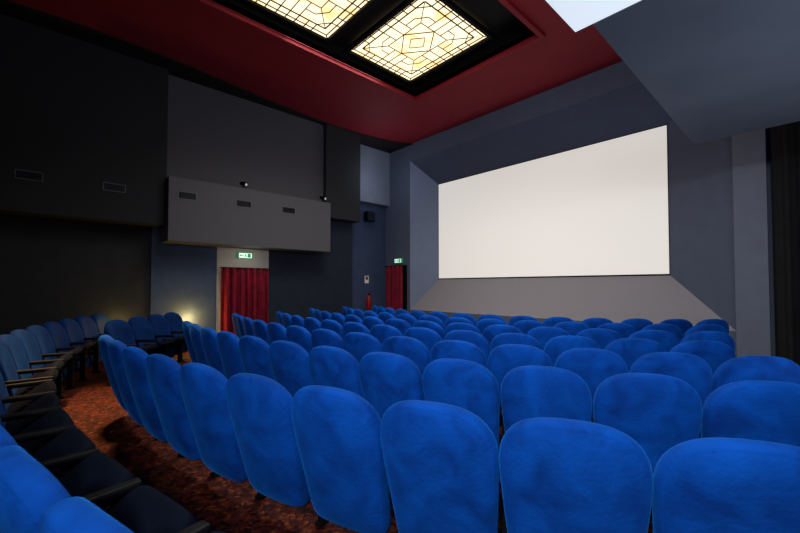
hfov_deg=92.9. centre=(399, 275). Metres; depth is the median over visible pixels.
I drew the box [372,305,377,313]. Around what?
seat
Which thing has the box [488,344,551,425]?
seat
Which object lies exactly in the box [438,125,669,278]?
screen
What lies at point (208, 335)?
seat
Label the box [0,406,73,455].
seat
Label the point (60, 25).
trim
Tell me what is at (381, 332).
seat
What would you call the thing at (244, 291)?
curtain
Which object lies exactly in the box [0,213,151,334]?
wall
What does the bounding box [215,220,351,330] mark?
wall
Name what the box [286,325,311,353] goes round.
seat
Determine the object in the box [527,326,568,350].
seat
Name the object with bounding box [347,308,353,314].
seat
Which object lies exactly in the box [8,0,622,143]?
ceiling
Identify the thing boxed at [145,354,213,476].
seat
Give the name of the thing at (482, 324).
seat
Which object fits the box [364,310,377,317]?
seat
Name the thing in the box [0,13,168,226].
wall
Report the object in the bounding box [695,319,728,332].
seat
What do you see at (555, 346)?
seat
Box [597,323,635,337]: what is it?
seat
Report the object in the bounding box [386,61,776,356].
wall
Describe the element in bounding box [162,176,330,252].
wall
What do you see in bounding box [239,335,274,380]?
seat
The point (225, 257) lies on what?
door frame
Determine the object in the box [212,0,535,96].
trim
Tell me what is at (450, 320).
seat
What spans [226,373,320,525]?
seat
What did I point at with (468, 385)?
seat
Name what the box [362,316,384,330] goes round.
seat
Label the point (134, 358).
seat
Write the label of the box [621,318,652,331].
seat
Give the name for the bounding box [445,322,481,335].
seat
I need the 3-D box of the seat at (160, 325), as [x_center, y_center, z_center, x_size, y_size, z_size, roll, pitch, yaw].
[-4.228,1.164,6.944,0.601,0.936,0.580,0,-2,-6]
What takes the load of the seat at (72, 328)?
on the floor
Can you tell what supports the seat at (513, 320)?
on the floor
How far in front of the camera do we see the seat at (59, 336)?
5.59 m
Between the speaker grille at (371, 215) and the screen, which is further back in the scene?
the speaker grille at (371, 215)
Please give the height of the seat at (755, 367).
0.936 m
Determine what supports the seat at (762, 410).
on the floor
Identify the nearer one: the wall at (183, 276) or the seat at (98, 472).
the seat at (98, 472)
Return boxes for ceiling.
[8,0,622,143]
[593,0,799,143]
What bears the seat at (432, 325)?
on the floor
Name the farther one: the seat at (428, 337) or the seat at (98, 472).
the seat at (428, 337)
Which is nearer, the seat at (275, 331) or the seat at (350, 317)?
the seat at (275, 331)
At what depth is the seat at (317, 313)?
8.18 m
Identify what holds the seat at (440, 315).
on the floor
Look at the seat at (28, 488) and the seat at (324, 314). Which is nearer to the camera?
the seat at (28, 488)
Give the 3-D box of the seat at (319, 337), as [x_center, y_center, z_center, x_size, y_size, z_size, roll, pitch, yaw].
[-0.805,1.106,4.707,0.568,0.936,0.481,-1,-2,39]
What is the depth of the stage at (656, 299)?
8.61 m
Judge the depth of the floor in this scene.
2.91 m
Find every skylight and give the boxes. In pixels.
[242,0,376,42]
[345,0,492,83]
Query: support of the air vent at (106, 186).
in the wall at (81, 115)
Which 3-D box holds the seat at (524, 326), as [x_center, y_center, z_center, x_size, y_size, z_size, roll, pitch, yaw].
[2.029,1.137,5.886,0.568,0.936,0.481,-1,-2,25]
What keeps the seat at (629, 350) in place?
on the floor
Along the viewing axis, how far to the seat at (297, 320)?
6.60 m
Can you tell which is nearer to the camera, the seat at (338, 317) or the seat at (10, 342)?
the seat at (10, 342)
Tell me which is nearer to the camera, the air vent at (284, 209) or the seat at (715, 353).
the seat at (715, 353)
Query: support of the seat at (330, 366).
on the floor
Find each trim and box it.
[0,0,411,152]
[192,0,545,102]
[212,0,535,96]
[410,161,437,308]
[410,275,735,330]
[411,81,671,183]
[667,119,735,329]
[732,129,770,356]
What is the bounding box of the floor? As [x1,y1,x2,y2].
[60,351,652,532]
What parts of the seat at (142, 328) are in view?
backrest, seat, armrest, leg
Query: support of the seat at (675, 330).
on the floor
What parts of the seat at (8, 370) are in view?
backrest, armrest, seat, armrest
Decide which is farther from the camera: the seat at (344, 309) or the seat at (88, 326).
the seat at (344, 309)
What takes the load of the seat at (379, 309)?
on the floor
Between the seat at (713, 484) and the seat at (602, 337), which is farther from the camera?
the seat at (602, 337)
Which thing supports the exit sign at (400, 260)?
attached to the wall at (618, 75)
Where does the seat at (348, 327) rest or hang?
on the floor
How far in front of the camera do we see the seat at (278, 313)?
7.57 m
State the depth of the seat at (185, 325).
5.48 m
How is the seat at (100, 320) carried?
on the floor
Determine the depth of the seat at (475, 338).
4.36 m
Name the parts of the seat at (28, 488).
backrest, armrest, seat, armrest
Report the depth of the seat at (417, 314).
7.98 m
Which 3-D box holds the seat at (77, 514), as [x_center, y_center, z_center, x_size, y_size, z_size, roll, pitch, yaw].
[-0.607,1.010,1.034,0.580,0.936,0.535,-1,-2,32]
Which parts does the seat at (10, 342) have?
backrest, seat, armrest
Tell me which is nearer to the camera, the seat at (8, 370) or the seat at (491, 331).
the seat at (8, 370)
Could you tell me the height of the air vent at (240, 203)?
0.148 m
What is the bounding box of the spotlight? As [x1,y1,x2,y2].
[240,181,247,187]
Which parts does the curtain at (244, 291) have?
rod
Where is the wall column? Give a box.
[323,124,359,222]
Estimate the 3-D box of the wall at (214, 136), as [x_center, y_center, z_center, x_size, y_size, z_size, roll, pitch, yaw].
[-3.632,-2.945,9.408,3.820,2.680,0.250,1,-2,-43]
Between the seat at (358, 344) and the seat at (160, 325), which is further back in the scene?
the seat at (160, 325)
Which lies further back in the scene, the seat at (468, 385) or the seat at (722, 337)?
the seat at (722, 337)
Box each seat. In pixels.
[0,334,64,378]
[0,342,57,395]
[0,371,56,413]
[0,391,61,435]
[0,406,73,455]
[0,424,138,509]
[0,445,204,532]
[10,329,72,398]
[13,424,95,475]
[26,325,83,397]
[38,496,225,532]
[42,321,94,386]
[58,318,99,377]
[75,316,103,371]
[90,313,109,336]
[99,335,126,410]
[104,319,157,354]
[107,340,155,439]
[122,346,179,456]
[128,317,174,355]
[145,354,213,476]
[147,314,184,362]
[164,312,187,360]
[179,362,259,499]
[182,321,197,362]
[189,324,207,364]
[200,327,225,376]
[216,331,244,379]
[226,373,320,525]
[232,313,239,338]
[236,315,244,337]
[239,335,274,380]
[242,317,253,335]
[252,320,269,345]
[267,322,286,344]
[269,340,312,396]
[276,311,282,324]
[282,313,291,328]
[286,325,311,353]
[291,315,303,326]
[291,385,398,532]
[304,317,320,333]
[308,346,362,397]
[309,308,314,317]
[311,329,342,348]
[314,309,321,321]
[321,311,330,320]
[321,319,343,338]
[331,313,344,326]
[342,306,346,316]
[343,322,369,337]
[343,332,381,363]
[345,314,361,323]
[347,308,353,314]
[354,309,363,320]
[359,352,424,418]
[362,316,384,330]
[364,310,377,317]
[370,324,402,345]
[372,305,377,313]
[377,306,384,314]
[378,312,394,323]
[380,400,505,532]
[382,336,430,377]
[385,308,395,317]
[385,318,411,335]
[395,309,409,316]
[396,314,416,326]
[404,327,441,352]
[410,310,426,320]
[412,320,444,339]
[418,315,444,332]
[423,358,504,448]
[429,312,448,323]
[430,340,487,368]
[444,317,473,329]
[444,330,489,366]
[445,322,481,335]
[452,313,476,326]
[476,319,506,335]
[477,314,506,323]
[483,324,522,346]
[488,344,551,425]
[490,333,541,352]
[499,417,653,532]
[501,365,591,431]
[508,316,537,325]
[513,320,545,333]
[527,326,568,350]
[543,317,573,326]
[544,335,599,366]
[553,321,589,335]
[554,348,627,419]
[576,328,621,349]
[581,318,612,327]
[591,373,701,472]
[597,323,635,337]
[605,338,665,372]
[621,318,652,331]
[628,330,678,351]
[630,352,712,406]
[642,324,683,343]
[650,437,799,532]
[659,319,692,334]
[670,340,735,374]
[680,331,734,351]
[684,324,728,336]
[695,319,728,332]
[699,380,799,446]
[711,355,799,392]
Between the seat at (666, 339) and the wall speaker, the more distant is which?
the wall speaker
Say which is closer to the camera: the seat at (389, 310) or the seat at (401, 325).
the seat at (401, 325)
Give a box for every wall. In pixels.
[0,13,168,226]
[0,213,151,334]
[150,227,215,351]
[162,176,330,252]
[167,74,323,201]
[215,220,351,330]
[352,144,389,312]
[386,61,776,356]
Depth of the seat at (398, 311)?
8.44 m
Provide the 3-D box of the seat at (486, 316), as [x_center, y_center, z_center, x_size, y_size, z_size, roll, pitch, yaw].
[1.738,1.167,7.026,0.568,0.936,0.481,-1,-2,33]
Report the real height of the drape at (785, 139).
5.890 m
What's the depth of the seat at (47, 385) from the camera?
3.22 m
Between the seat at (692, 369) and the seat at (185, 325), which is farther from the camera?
the seat at (185, 325)
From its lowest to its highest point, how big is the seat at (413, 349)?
0.936 m
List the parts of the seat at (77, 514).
backrest, armrest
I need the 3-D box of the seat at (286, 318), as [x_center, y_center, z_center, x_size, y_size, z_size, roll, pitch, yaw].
[-2.004,1.174,7.296,0.481,0.936,0.568,1,-2,-32]
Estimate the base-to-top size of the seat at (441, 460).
0.936 m
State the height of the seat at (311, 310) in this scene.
0.936 m
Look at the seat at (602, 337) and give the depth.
4.58 m
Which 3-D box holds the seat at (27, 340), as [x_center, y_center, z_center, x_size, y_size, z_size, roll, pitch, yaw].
[-4.324,1.103,4.583,0.535,0.936,0.580,1,-2,-32]
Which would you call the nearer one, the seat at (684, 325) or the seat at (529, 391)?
the seat at (529, 391)
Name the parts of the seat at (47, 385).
backrest, armrest, seat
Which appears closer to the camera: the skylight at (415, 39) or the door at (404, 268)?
the skylight at (415, 39)
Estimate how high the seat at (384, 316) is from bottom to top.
0.936 m
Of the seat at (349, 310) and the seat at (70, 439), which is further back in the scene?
the seat at (349, 310)
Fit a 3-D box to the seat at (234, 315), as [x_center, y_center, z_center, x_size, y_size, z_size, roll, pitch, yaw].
[-2.971,1.174,7.305,0.481,0.936,0.568,1,-2,-29]
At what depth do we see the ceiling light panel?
2.61 m
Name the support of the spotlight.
on the wall at (215, 219)
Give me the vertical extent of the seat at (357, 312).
0.936 m
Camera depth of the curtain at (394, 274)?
12.37 m
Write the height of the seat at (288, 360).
0.936 m
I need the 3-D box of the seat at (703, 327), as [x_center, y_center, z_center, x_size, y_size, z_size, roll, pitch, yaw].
[4.185,1.121,5.296,0.568,0.936,0.481,0,-2,4]
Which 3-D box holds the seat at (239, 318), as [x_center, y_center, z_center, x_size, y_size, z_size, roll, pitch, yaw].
[-2.682,1.161,6.814,0.481,0.936,0.568,1,-2,-32]
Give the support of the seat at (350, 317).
on the floor
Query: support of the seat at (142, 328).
on the floor
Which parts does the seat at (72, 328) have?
backrest, seat, armrest, leg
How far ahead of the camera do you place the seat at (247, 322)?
6.12 m
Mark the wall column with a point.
(341, 147)
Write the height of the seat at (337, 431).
0.936 m
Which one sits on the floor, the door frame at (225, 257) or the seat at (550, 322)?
the seat at (550, 322)
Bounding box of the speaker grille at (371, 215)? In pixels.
[368,212,374,220]
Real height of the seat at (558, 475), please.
0.936 m
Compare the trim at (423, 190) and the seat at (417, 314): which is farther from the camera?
the trim at (423, 190)
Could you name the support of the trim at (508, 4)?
attached to the ceiling at (188, 32)
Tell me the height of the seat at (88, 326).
0.936 m
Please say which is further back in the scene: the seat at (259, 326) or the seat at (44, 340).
the seat at (259, 326)
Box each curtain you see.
[220,267,269,334]
[385,265,403,310]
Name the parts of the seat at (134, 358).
backrest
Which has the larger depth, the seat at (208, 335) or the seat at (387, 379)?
the seat at (208, 335)
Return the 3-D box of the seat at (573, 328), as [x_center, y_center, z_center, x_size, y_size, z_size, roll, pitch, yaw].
[2.545,1.131,5.666,0.568,0.936,0.481,-1,-2,20]
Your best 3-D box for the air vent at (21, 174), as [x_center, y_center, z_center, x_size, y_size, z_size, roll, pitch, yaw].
[-6.309,-1.711,6.465,0.344,0.148,0.010,1,-2,-43]
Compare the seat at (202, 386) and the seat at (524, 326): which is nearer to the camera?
the seat at (202, 386)
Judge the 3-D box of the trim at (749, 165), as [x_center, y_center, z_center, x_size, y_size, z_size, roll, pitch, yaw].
[5.686,-1.379,6.176,0.120,5.980,0.400,1,-2,-43]
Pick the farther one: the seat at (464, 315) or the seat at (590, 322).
the seat at (464, 315)
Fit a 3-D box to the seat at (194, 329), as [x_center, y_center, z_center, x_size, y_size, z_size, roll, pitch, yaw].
[-2.640,1.120,5.262,0.481,0.936,0.568,1,-2,-40]
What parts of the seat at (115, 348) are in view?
backrest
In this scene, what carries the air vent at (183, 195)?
in the wall at (215, 219)
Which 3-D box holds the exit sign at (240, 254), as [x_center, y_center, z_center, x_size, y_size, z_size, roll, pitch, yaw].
[-3.777,-0.498,9.265,0.328,0.139,0.074,1,-2,-43]
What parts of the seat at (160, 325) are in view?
backrest, seat, leg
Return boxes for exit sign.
[238,252,251,258]
[394,258,402,262]
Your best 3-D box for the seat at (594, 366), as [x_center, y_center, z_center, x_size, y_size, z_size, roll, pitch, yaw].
[1.644,1.069,3.303,0.568,0.936,0.481,-1,-2,21]
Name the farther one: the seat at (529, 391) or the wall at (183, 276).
the wall at (183, 276)
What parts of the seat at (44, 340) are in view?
backrest, armrest, leg, seat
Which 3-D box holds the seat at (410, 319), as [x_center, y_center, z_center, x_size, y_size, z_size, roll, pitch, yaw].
[0.219,1.171,7.196,0.481,0.936,0.568,1,-2,-44]
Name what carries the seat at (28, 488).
on the floor
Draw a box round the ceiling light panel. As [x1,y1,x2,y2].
[546,0,640,31]
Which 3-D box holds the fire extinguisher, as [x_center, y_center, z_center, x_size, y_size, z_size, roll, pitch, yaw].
[-1.017,0.823,12.242,0.160,0.535,0.265,1,-2,-43]
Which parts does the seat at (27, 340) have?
backrest, armrest, seat, leg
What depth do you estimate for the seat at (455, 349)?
3.56 m
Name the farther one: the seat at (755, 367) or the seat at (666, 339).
the seat at (666, 339)
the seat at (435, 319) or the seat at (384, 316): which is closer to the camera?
the seat at (435, 319)
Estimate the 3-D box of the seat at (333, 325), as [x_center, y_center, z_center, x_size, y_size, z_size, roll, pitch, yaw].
[-0.955,1.139,5.965,0.481,0.936,0.568,1,-2,-44]
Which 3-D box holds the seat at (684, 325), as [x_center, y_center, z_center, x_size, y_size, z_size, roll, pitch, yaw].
[4.357,1.143,6.135,0.568,0.936,0.481,0,-2,4]
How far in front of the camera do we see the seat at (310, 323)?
6.17 m
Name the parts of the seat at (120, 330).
backrest, armrest, seat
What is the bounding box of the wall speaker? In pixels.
[364,211,374,221]
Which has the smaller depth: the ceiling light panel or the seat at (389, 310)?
the ceiling light panel
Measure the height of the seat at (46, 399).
0.936 m
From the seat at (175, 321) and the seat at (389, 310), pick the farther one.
the seat at (389, 310)
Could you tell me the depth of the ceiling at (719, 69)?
3.16 m
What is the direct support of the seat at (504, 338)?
on the floor
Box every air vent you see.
[15,169,42,181]
[103,182,125,192]
[178,191,196,200]
[236,200,251,207]
[282,206,294,213]
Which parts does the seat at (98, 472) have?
backrest, leg, armrest, seat, armrest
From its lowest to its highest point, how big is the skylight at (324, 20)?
0.090 m
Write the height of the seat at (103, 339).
0.936 m
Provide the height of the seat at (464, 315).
0.936 m
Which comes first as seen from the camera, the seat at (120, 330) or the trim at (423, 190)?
the seat at (120, 330)
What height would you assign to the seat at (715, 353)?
0.936 m
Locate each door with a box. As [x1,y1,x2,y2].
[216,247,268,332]
[402,265,406,310]
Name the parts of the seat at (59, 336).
backrest, armrest, leg, seat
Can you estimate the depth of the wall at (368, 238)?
12.47 m
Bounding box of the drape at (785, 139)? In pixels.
[771,121,799,365]
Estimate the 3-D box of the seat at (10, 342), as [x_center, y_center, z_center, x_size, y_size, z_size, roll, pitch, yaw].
[-4.013,1.091,4.121,0.535,0.936,0.580,1,-2,-36]
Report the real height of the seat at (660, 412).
0.936 m
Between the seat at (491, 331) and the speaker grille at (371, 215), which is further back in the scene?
the speaker grille at (371, 215)
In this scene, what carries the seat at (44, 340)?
on the floor
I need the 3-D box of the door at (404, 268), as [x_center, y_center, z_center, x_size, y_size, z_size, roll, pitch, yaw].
[-0.096,0.717,12.477,0.030,2.120,0.920,1,-2,-43]
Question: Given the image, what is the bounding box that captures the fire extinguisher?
[365,293,370,309]
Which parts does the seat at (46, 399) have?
backrest, armrest, armrest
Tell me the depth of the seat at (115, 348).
3.50 m

